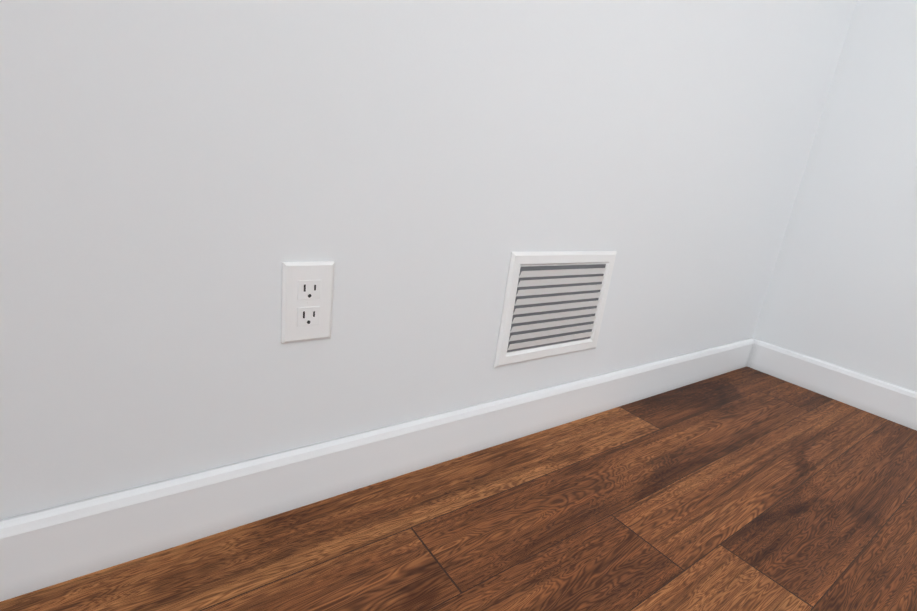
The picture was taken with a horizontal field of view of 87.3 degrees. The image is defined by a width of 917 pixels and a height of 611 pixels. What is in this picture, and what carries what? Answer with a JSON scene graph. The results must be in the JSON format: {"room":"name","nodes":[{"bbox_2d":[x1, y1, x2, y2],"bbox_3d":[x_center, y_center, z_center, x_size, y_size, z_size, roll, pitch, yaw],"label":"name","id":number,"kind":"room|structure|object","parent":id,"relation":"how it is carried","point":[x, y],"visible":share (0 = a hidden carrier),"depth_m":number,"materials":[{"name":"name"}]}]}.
{"room":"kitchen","nodes":[
{"label":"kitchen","id":0,"kind":"room"},
{"bbox_2d":[0,0,856,519],"bbox_3d":[-2.436,-0.680,-1.141,9.116,2.440,0.190,-5,20,-36],"label":"wall","id":1,"kind":"structure","parent":0,"point":[180,180],"depth_m":0.68,"materials":[{"name":"white paint"}]},
{"bbox_2d":[281,261,334,343],"bbox_3d":[-0.211,-0.004,0.677,0.072,0.116,0.008,-5,20,-36],"label":"outlet","id":2,"kind":"object","parent":1,"relation":"attached to","point":[307,301],"visible":1,"depth_m":0.67,"materials":[{"name":"white plastic"}]},
{"bbox_2d":[0,338,759,601],"bbox_3d":[-0.218,0.266,0.771,3.015,0.100,0.014,-5,20,-36],"label":"baseboard","id":3,"kind":"structure","parent":1,"relation":"attached to","point":[44,548],"depth_m":0.73,"materials":[{"name":"white wood"}]},
{"bbox_2d":[494,251,616,367],"bbox_3d":[0.210,0.002,0.999,0.310,0.230,0.008,-5,20,-36],"label":"air vent","id":4,"kind":"object","parent":1,"relation":"in","point":[554,303],"visible":1,"depth_m":0.98,"materials":[{"name":"white plastic"}]},
{"bbox_2d":[0,366,916,610],"bbox_3d":[-1.857,0.925,-1.911,8.926,0.050,5.800,-5,20,-36],"label":"floor","id":5,"kind":"structure","parent":0,"point":[746,488],"depth_m":0.79,"materials":[{"name":"brown wood"}]},
{"bbox_2d":[753,0,916,391],"bbox_3d":[2.491,-0.317,-0.272,0.190,2.440,4.390,-5,20,-36],"label":"wall","id":6,"kind":"structure","parent":0,"point":[842,290],"depth_m":1.39,"materials":[{"name":"white paint"}]},
{"bbox_2d":[752,340,916,429],"bbox_3d":[2.213,0.778,0.065,0.014,0.100,4.199,-5,20,-36],"label":"baseboard","id":7,"kind":"structure","parent":6,"relation":"attached to","point":[889,401],"depth_m":1.45,"materials":[{"name":"white wood"}]}
]}

